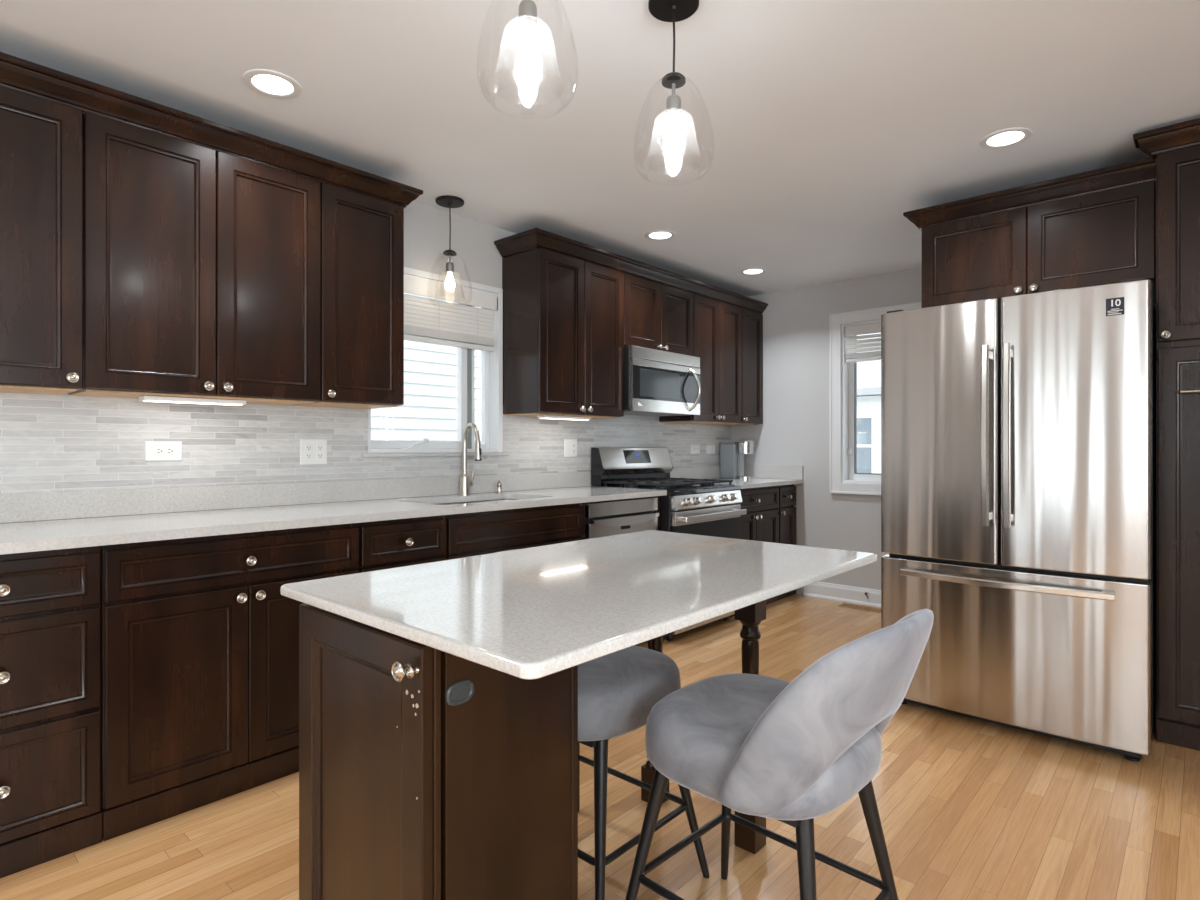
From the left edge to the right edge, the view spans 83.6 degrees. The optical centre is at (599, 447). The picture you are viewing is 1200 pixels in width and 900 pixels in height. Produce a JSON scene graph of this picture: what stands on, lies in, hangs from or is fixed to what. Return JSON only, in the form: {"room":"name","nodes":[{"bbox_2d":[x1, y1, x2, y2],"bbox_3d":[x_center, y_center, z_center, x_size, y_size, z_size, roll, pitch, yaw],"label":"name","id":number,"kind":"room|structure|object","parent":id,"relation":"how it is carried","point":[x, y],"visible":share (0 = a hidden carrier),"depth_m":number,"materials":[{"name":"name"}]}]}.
{"room":"kitchen","nodes":[
{"label":"kitchen","id":0,"kind":"room"},
{"bbox_2d":[0,201,729,493],"bbox_3d":[-1.697,-0.050,2.770,0.169,2.440,8.560,0,0,42],"label":"wall","id":1,"kind":"structure","parent":0,"point":[64,442],"depth_m":2.95,"materials":[{"name":"tile"}]},
{"bbox_2d":[0,86,82,394],"bbox_3d":[-1.932,-0.644,2.135,0.348,0.916,0.412,0,0,42],"label":"upper cabinet","id":2,"kind":"object","parent":1,"relation":"attached to","point":[41,139],"visible":1,"depth_m":2.12,"materials":[{"name":"brown wood"}]},
{"bbox_2d":[144,441,181,460],"bbox_3d":[-1.707,0.015,2.626,0.009,0.078,0.128,0,0,42],"label":"wall outlet","id":3,"kind":"object","parent":1,"relation":"attached to","point":[153,450],"visible":1,"depth_m":2.62,"materials":[{"name":"white plastic"}]},
{"bbox_2d":[154,447,173,454],"bbox_3d":[-1.704,0.015,2.623,0.003,0.033,0.068,0,0,42],"label":"receptacle","id":4,"kind":"object","parent":3,"relation":"attached to","point":[157,450],"depth_m":2.62,"materials":[{"name":"white plastic"}]},
{"bbox_2d":[66,111,320,404],"bbox_3d":[-1.527,-0.644,2.584,0.348,0.916,0.792,0,0,42],"label":"upper cabinet","id":5,"kind":"object","parent":1,"relation":"attached to","point":[202,265],"visible":1,"depth_m":2.44,"materials":[{"name":"brown wood"}]},
{"bbox_2d":[139,396,245,405],"bbox_3d":[-1.536,-0.176,2.544,0.070,0.018,0.344,0,0,42],"label":"light","id":6,"kind":"object","parent":5,"relation":"attached to","point":[141,398],"visible":1,"depth_m":2.51,"materials":[{"name":"white plastic"}]},
{"bbox_2d":[0,52,422,207],"bbox_3d":[-1.502,-1.142,2.590,0.355,0.080,1.663,0,0,42],"label":"crown molding","id":7,"kind":"structure","parent":5,"relation":"on","point":[16,73],"depth_m":2.39,"materials":[{"name":"brown wood"}]},
{"bbox_2d":[300,439,326,464],"bbox_3d":[-1.307,0.020,3.068,0.009,0.118,0.124,0,0,42],"label":"wall outlet","id":8,"kind":"object","parent":1,"relation":"attached to","point":[312,451],"visible":1,"depth_m":3.06,"materials":[{"name":"white plastic"}]},
{"bbox_2d":[305,444,311,458],"bbox_3d":[-1.323,0.020,3.047,0.003,0.068,0.033,0,0,42],"label":"receptacle","id":9,"kind":"object","parent":8,"relation":"attached to","point":[308,447],"depth_m":3.04,"materials":[{"name":"white plastic"}]},
{"bbox_2d":[316,444,322,458],"bbox_3d":[-1.288,0.020,3.085,0.003,0.068,0.033,0,0,42],"label":"receptacle","id":10,"kind":"object","parent":8,"relation":"attached to","point":[319,447],"depth_m":3.08,"materials":[{"name":"white plastic"}]},
{"bbox_2d":[292,182,403,408],"bbox_3d":[-1.131,-0.644,3.023,0.348,0.916,0.386,0,0,42],"label":"upper cabinet","id":11,"kind":"object","parent":1,"relation":"attached to","point":[362,236],"visible":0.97,"depth_m":2.92,"materials":[{"name":"brown wood"}]},
{"bbox_2d":[361,267,509,456],"bbox_3d":[-0.903,-0.436,3.634,0.190,0.968,0.917,0,0,42],"label":"window","id":12,"kind":"structure","parent":1,"relation":"in","point":[491,375],"depth_m":3.82,"materials":[{"name":"white paint"}]},
{"bbox_2d":[404,278,497,365],"bbox_3d":[-0.871,-0.666,3.599,0.075,0.400,0.788,0,0,42],"label":"window blind","id":13,"kind":"object","parent":12,"relation":"attached to","point":[426,320],"visible":0.7,"depth_m":3.64,"materials":[{"name":"white fabric"}]},
{"bbox_2d":[502,247,623,418],"bbox_3d":[-0.198,-0.644,4.057,0.348,0.916,0.725,0,0,42],"label":"upper cabinet","id":14,"kind":"object","parent":1,"relation":"attached to","point":[563,315],"visible":0.99,"depth_m":3.87,"materials":[{"name":"brown wood"}]},
{"bbox_2d":[537,415,590,419],"bbox_3d":[-0.210,-0.176,4.014,0.070,0.018,0.384,0,0,42],"label":"light","id":15,"kind":"object","parent":14,"relation":"attached to","point":[538,416],"visible":1,"depth_m":3.96,"materials":[{"name":"white plastic"}]},
{"bbox_2d":[564,439,576,456],"bbox_3d":[-0.187,0.005,4.310,0.009,0.116,0.115,0,0,42],"label":"wall outlet","id":16,"kind":"object","parent":1,"relation":"attached to","point":[570,445],"visible":1,"depth_m":4.30,"materials":[{"name":"white plastic"}]},
{"bbox_2d":[572,443,575,452],"bbox_3d":[-0.168,0.005,4.326,0.003,0.068,0.033,0,0,42],"label":"receptacle","id":17,"kind":"object","parent":16,"relation":"attached to","point":[573,444],"depth_m":4.33,"materials":[{"name":"white plastic"}]},
{"bbox_2d":[624,273,693,355],"bbox_3d":[0.305,-0.869,4.615,0.348,0.466,0.773,0,0,42],"label":"upper cabinet","id":18,"kind":"object","parent":1,"relation":"attached to","point":[657,316],"visible":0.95,"depth_m":4.48,"materials":[{"name":"brown wood"}]},
{"bbox_2d":[494,228,767,313],"bbox_3d":[0.389,-1.142,4.686,0.355,0.080,2.581,0,0,42],"label":"crown molding","id":19,"kind":"structure","parent":18,"relation":"on","point":[533,238],"depth_m":4.13,"materials":[{"name":"brown wood"}]},
{"bbox_2d":[624,345,700,415],"bbox_3d":[0.352,-0.433,4.574,0.458,0.411,0.760,0,0,42],"label":"microwave","id":20,"kind":"object","parent":18,"relation":"attached to","point":[656,382],"visible":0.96,"depth_m":4.42,"materials":[{"name":"silver metal"}]},
{"bbox_2d":[690,444,699,453],"bbox_3d":[0.761,0.015,5.361,0.009,0.075,0.125,0,0,42],"label":"wall outlet","id":21,"kind":"object","parent":1,"relation":"attached to","point":[694,448],"visible":1,"depth_m":5.35,"materials":[{"name":"white plastic"}]},
{"bbox_2d":[659,294,741,424],"bbox_3d":[0.790,-0.644,5.152,0.348,0.916,0.670,0,0,42],"label":"upper cabinet","id":22,"kind":"object","parent":1,"relation":"attached to","point":[717,324],"visible":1,"depth_m":5.04,"materials":[{"name":"brown wood"}]},
{"bbox_2d":[706,445,714,453],"bbox_3d":[0.915,0.018,5.532,0.008,0.075,0.125,0,0,42],"label":"light switch","id":23,"kind":"object","parent":1,"relation":"attached to","point":[710,449],"visible":1,"depth_m":5.52,"materials":[{"name":"white plastic"}]},
{"bbox_2d":[712,308,762,425],"bbox_3d":[1.130,-0.644,5.529,0.348,0.916,0.340,0,0,42],"label":"upper cabinet","id":24,"kind":"object","parent":1,"relation":"attached to","point":[752,322],"visible":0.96,"depth_m":5.45,"materials":[{"name":"brown wood"}]},
{"bbox_2d":[0,0,1199,296],"bbox_3d":[0.304,-1.310,0.964,5.560,0.080,8.560,0,0,42],"label":"ceiling","id":25,"kind":"structure","parent":0,"point":[810,129],"depth_m":2.43,"materials":[{"name":"white paint"}]},
{"bbox_2d":[242,69,301,98],"bbox_3d":[-1.144,-1.266,2.345,0.188,0.007,0.188,0,0,42],"label":"recessed light","id":26,"kind":"object","parent":25,"relation":"in","point":[270,83],"visible":1,"depth_m":2.33,"materials":[{"name":"white paint"}]},
{"bbox_2d":[435,195,463,290],"bbox_3d":[-0.772,-0.998,3.451,0.228,0.544,0.228,0,0,42],"label":"pendant lamp","id":27,"kind":"object","parent":25,"relation":"hanging from","point":[447,201],"visible":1,"depth_m":3.44,"materials":[{"name":"brown metal"}]},
{"bbox_2d":[445,255,454,290],"bbox_3d":[-0.772,-0.896,3.451,0.051,0.186,0.051,0,0,42],"label":"bulb","id":28,"kind":"object","parent":27,"relation":"attached to","point":[449,283],"depth_m":3.44,"materials":[{"name":"white glass"}]},
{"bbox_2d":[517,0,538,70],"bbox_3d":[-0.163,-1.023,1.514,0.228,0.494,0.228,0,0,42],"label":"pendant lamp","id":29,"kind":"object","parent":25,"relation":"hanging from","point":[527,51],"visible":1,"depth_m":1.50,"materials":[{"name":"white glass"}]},
{"bbox_2d":[645,230,675,239],"bbox_3d":[0.360,-1.266,4.012,0.188,0.007,0.188,0,0,42],"label":"recessed light","id":30,"kind":"object","parent":25,"relation":"in","point":[656,234],"visible":1,"depth_m":4.00,"materials":[{"name":"white paint"}]},
{"bbox_2d":[648,0,698,149],"bbox_3d":[0.210,-1.021,1.912,0.228,0.496,0.228,0,0,42],"label":"pendant lamp","id":31,"kind":"object","parent":25,"relation":"hanging from","point":[673,11],"visible":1,"depth_m":1.90,"materials":[{"name":"brown metal"}]},
{"bbox_2d":[665,83,682,149],"bbox_3d":[0.210,-0.943,1.912,0.051,0.186,0.051,0,0,42],"label":"bulb","id":32,"kind":"object","parent":31,"relation":"attached to","point":[673,136],"depth_m":1.90,"materials":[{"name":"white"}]},
{"bbox_2d":[740,268,766,274],"bbox_3d":[1.104,-1.266,4.836,0.188,0.007,0.188,0,0,42],"label":"recessed light","id":33,"kind":"object","parent":25,"relation":"in","point":[749,271],"visible":1,"depth_m":4.83,"materials":[{"name":"white paint"}]},
{"bbox_2d":[979,127,1031,148],"bbox_3d":[1.664,-1.266,2.755,0.188,0.007,0.188,0,0,42],"label":"recessed light","id":34,"kind":"object","parent":25,"relation":"in","point":[1008,137],"visible":1,"depth_m":2.75,"materials":[{"name":"white paint"}]},
{"bbox_2d":[0,594,1199,899],"bbox_3d":[0.304,1.200,0.964,5.560,0.060,8.560,0,0,42],"label":"floor","id":35,"kind":"structure","parent":0,"point":[969,808],"depth_m":2.06,"materials":[{"name":"brown wood"}]},
{"bbox_2d":[0,546,101,878],"bbox_3d":[-1.835,0.729,2.010,0.636,0.882,0.451,0,0,42],"label":"base cabinet","id":36,"kind":"object","parent":35,"relation":"on","point":[50,600],"visible":0.99,"depth_m":1.90,"materials":[{"name":"brown wood"}]},
{"bbox_2d":[101,523,358,840],"bbox_3d":[-1.410,0.729,2.480,0.636,0.882,0.813,0,0,42],"label":"base cabinet","id":37,"kind":"object","parent":35,"relation":"on","point":[200,637],"visible":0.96,"depth_m":2.18,"materials":[{"name":"brown wood"}]},
{"bbox_2d":[358,515,446,572],"bbox_3d":[-1.002,0.729,2.932,0.636,0.882,0.400,0,0,42],"label":"base cabinet","id":38,"kind":"object","parent":35,"relation":"on","point":[386,544],"visible":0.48,"depth_m":2.73,"materials":[{"name":"brown wood"}]},
{"bbox_2d":[299,603,577,899],"bbox_3d":[-0.345,0.739,1.353,0.475,0.863,0.384,0,0,42],"label":"base cabinet","id":39,"kind":"object","parent":35,"relation":"on","point":[426,772],"visible":0.94,"depth_m":1.22,"materials":[{"name":"brown wood"}]},
{"bbox_2d":[445,680,473,705],"bbox_3d":[-0.234,0.412,1.126,0.007,0.038,0.056,0,0,42],"label":"outlet","id":40,"kind":"object","parent":39,"relation":"attached to","point":[457,692],"depth_m":1.12,"materials":[{"name":"grey"}]},
{"bbox_2d":[445,503,584,559],"bbox_3d":[-0.577,0.729,3.404,0.636,0.882,0.868,0,0,42],"label":"base cabinet","id":41,"kind":"object","parent":35,"relation":"on","point":[487,532],"visible":0.06,"depth_m":3.16,"materials":[{"name":"brown wood"}]},
{"bbox_2d":[0,486,666,554],"bbox_3d":[-1.093,0.271,2.833,0.642,0.030,3.743,0,0,42],"label":"countertop","id":42,"kind":"structure","parent":41,"relation":"on","point":[29,536],"depth_m":2.48,"materials":[{"name":"white stone"}]},
{"bbox_2d":[0,471,589,522],"bbox_3d":[-1.323,0.207,3.041,0.020,0.098,3.743,0,0,42],"label":"upstand","id":43,"kind":"object","parent":42,"relation":"on","point":[15,507],"visible":1,"depth_m":2.83,"materials":[{"name":"white stone"}]},
{"bbox_2d":[459,423,481,494],"bbox_3d":[-0.672,0.062,3.575,0.181,0.387,0.088,0,0,42],"label":"faucet","id":44,"kind":"object","parent":42,"relation":"on","point":[465,484],"visible":1,"depth_m":3.58,"materials":[{"name":"silver metal"}]},
{"bbox_2d":[435,499,516,504],"bbox_3d":[-0.605,0.377,3.361,0.434,0.180,0.754,0,0,42],"label":"sink","id":45,"kind":"object","parent":42,"relation":"in","point":[495,499],"visible":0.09,"depth_m":3.58,"materials":[{"name":"silver metal"}]},
{"bbox_2d":[496,480,502,492],"bbox_3d":[-0.553,0.220,3.724,0.040,0.072,0.072,0,0,-25],"label":"soap dispenser","id":46,"kind":"object","parent":42,"relation":"on","point":[499,484],"visible":1,"depth_m":3.73,"materials":[{"name":"silver metal"}]},
{"bbox_2d":[280,530,876,853],"bbox_3d":[0.041,0.728,1.603,0.783,0.884,1.263,0,0,42],"label":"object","id":47,"kind":"structure","parent":35,"relation":"on","point":[537,612],"depth_m":1.34,"materials":[{"name":"stone"}]},
{"bbox_2d":[496,549,709,899],"bbox_3d":[-0.072,0.745,1.863,0.600,0.855,0.515,0,0,42],"label":"bar stool","id":48,"kind":"object","parent":35,"relation":"on","point":[618,691],"visible":0.24,"depth_m":1.64,"materials":[{"name":"grey fabric"}]},
{"bbox_2d":[583,497,658,645],"bbox_3d":[-0.069,0.731,3.944,0.616,0.878,0.600,0,0,42],"label":"dishwasher","id":49,"kind":"object","parent":35,"relation":"on","point":[621,516],"visible":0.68,"depth_m":3.71,"materials":[{"name":"silver metal"}]},
{"bbox_2d":[647,496,660,641],"bbox_3d":[0.142,0.729,4.198,0.568,0.882,0.049,0,0,42],"label":"filler panel","id":50,"kind":"object","parent":35,"relation":"on","point":[658,497],"visible":0.04,"depth_m":4.01,"materials":[{"name":"brown wood"}]},
{"bbox_2d":[591,447,746,640],"bbox_3d":[0.473,0.585,4.463,0.737,1.170,0.768,0,0,42],"label":"gas range","id":51,"kind":"object","parent":35,"relation":"on","point":[690,505],"visible":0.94,"depth_m":4.37,"materials":[{"name":"silver metal"}]},
{"bbox_2d":[601,484,734,491],"bbox_3d":[0.460,0.262,4.474,0.562,0.016,0.756,0,0,42],"label":"cooktop","id":52,"kind":"object","parent":51,"relation":"in","point":[672,488],"depth_m":4.25,"materials":[{"name":"black metal"}]},
{"bbox_2d":[730,486,778,616],"bbox_3d":[0.922,0.729,5.065,0.636,0.882,0.711,0,0,42],"label":"base cabinet","id":53,"kind":"object","parent":35,"relation":"on","point":[761,520],"visible":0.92,"depth_m":4.94,"materials":[{"name":"brown wood"}]},
{"bbox_2d":[710,478,803,488],"bbox_3d":[1.030,0.271,5.170,0.662,0.030,1.020,0,0,42],"label":"countertop","id":54,"kind":"structure","parent":53,"relation":"on","point":[755,482],"depth_m":5.02,"materials":[{"name":"white stone"}]},
{"bbox_2d":[670,466,720,478],"bbox_3d":[0.784,0.207,5.377,0.020,0.098,0.998,0,0,42],"label":"upstand","id":55,"kind":"object","parent":54,"relation":"on","point":[712,471],"visible":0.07,"depth_m":5.34,"materials":[{"name":"white stone"}]},
{"bbox_2d":[720,440,753,478],"bbox_3d":[1.139,0.099,5.541,0.271,0.314,0.132,0,0,42],"label":"coffee maker","id":56,"kind":"object","parent":54,"relation":"on","point":[731,453],"visible":1,"depth_m":5.51,"materials":[{"name":"grey plastic"}]},
{"bbox_2d":[738,476,752,478],"bbox_3d":[1.190,0.245,5.497,0.116,0.021,0.116,0,0,42],"label":"drip tray","id":57,"kind":"object","parent":56,"relation":"on","point":[739,477],"depth_m":5.45,"materials":[{"name":"silver metal"}]},
{"bbox_2d":[744,464,802,479],"bbox_3d":[1.364,0.200,5.542,0.660,0.110,0.020,0,0,42],"label":"upstand","id":58,"kind":"object","parent":54,"relation":"on","point":[757,471],"visible":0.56,"depth_m":5.47,"materials":[{"name":"white stone"}]},
{"bbox_2d":[625,609,933,899],"bbox_3d":[0.393,0.745,1.464,0.600,0.855,0.515,0,0,45],"label":"bar stool","id":59,"kind":"object","parent":35,"relation":"on","point":[795,752],"visible":1,"depth_m":1.27,"materials":[{"name":"grey fabric"}]},
{"bbox_2d":[777,484,795,599],"bbox_3d":[1.259,0.729,5.439,0.636,0.882,0.292,0,0,42],"label":"base cabinet","id":60,"kind":"object","parent":35,"relation":"on","point":[787,493],"visible":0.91,"depth_m":5.25,"materials":[{"name":"brown wood"}]},
{"bbox_2d":[838,603,880,612],"bbox_3d":[1.902,1.167,4.884,0.300,0.005,0.110,0,0,42],"label":"floor vent","id":61,"kind":"object","parent":35,"relation":"in","point":[866,608],"visible":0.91,"depth_m":4.88,"materials":[{"name":"brown wood"}]},
{"bbox_2d":[881,278,1155,761],"bbox_3d":[1.874,0.277,3.003,0.950,1.787,0.934,0,0,42],"label":"refrigerator","id":62,"kind":"object","parent":35,"relation":"on","point":[1018,432],"visible":0.96,"depth_m":2.64,"materials":[{"name":"grey metal"}]},
{"bbox_2d":[1108,308,1120,314],"bbox_3d":[1.896,-0.500,2.469,0.044,0.021,0.001,0,0,39],"label":"print","id":63,"kind":"object","parent":62,"relation":"attached to","point":[1117,308],"depth_m":2.47},
{"bbox_2d":[1156,144,1199,750],"bbox_3d":[2.617,0.000,2.776,0.459,2.340,0.776,0,0,42],"label":"pantry cabinet","id":64,"kind":"object","parent":35,"relation":"on","point":[1177,171],"visible":1,"depth_m":2.63,"materials":[{"name":"brown wood"}]},
{"bbox_2d":[730,267,921,593],"bbox_3d":[3.118,-0.050,4.083,5.240,2.440,0.160,0,0,42],"label":"wall","id":65,"kind":"structure","parent":0,"point":[795,428],"depth_m":5.27,"materials":[{"name":"grey paint"}]},
{"bbox_2d":[803,582,880,606],"bbox_3d":[2.101,1.110,4.881,1.300,0.120,0.016,0,0,42],"label":"baseboard","id":66,"kind":"structure","parent":65,"relation":"attached to","point":[818,588],"depth_m":5.10,"materials":[{"name":"white paint"}]},
{"bbox_2d":[830,302,921,494],"bbox_3d":[2.171,-0.335,4.918,0.929,1.374,0.184,0,0,42],"label":"window","id":67,"kind":"structure","parent":65,"relation":"in","point":[844,477],"depth_m":5.13,"materials":[{"name":"white paint"}]},
{"bbox_2d":[844,322,880,362],"bbox_3d":[2.148,-0.783,4.892,0.725,0.270,0.061,0,0,42],"label":"window blind","id":68,"kind":"object","parent":67,"relation":"attached to","point":[870,329],"visible":0.4,"depth_m":5.03,"materials":[{"name":"white"}]},
{"label":"outside","id":69,"kind":"structure","parent":0,"visible":0},
{"bbox_3d":[1.312,1.845,8.918,70.000,0.150,75.000,0,0,42],"label":"ground","id":70,"kind":"structure","parent":69,"visible":0},
{"bbox_2d":[371,293,480,441],"bbox_3d":[-5.268,-1.405,7.447,6.800,6.350,10.200,0,0,42],"label":"house","id":71,"kind":"structure","parent":70,"relation":"on","point":[429,409],"depth_m":6.85,"materials":[{"name":"white plastic"}]},
{"bbox_2d":[857,342,880,472],"bbox_3d":[6.639,-0.555,18.927,8.100,4.650,7.800,0,0,42],"label":"house","id":72,"kind":"structure","parent":70,"relation":"on","point":[868,372],"depth_m":14.85,"materials":[{"name":"white plastic"}]},
{"bbox_3d":[3.523,-0.050,3.054,3.260,2.440,0.825,0,0,42],"label":"wall partition","id":73,"kind":"structure","parent":0,"visible":0},
{"bbox_2d":[922,180,1155,307],"bbox_3d":[2.146,-0.897,3.283,0.911,0.410,0.650,0,0,42],"label":"upper cabinet","id":74,"kind":"object","parent":73,"relation":"attached to","point":[1108,236],"visible":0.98,"depth_m":3.02,"materials":[{"name":"brown wood"}]},
{"bbox_2d":[903,118,1199,230],"bbox_3d":[2.250,-1.176,3.098,1.450,0.148,0.786,0,0,42],"label":"crown molding","id":75,"kind":"structure","parent":74,"relation":"on","point":[1142,170],"depth_m":2.92,"materials":[{"name":"brown wood"}]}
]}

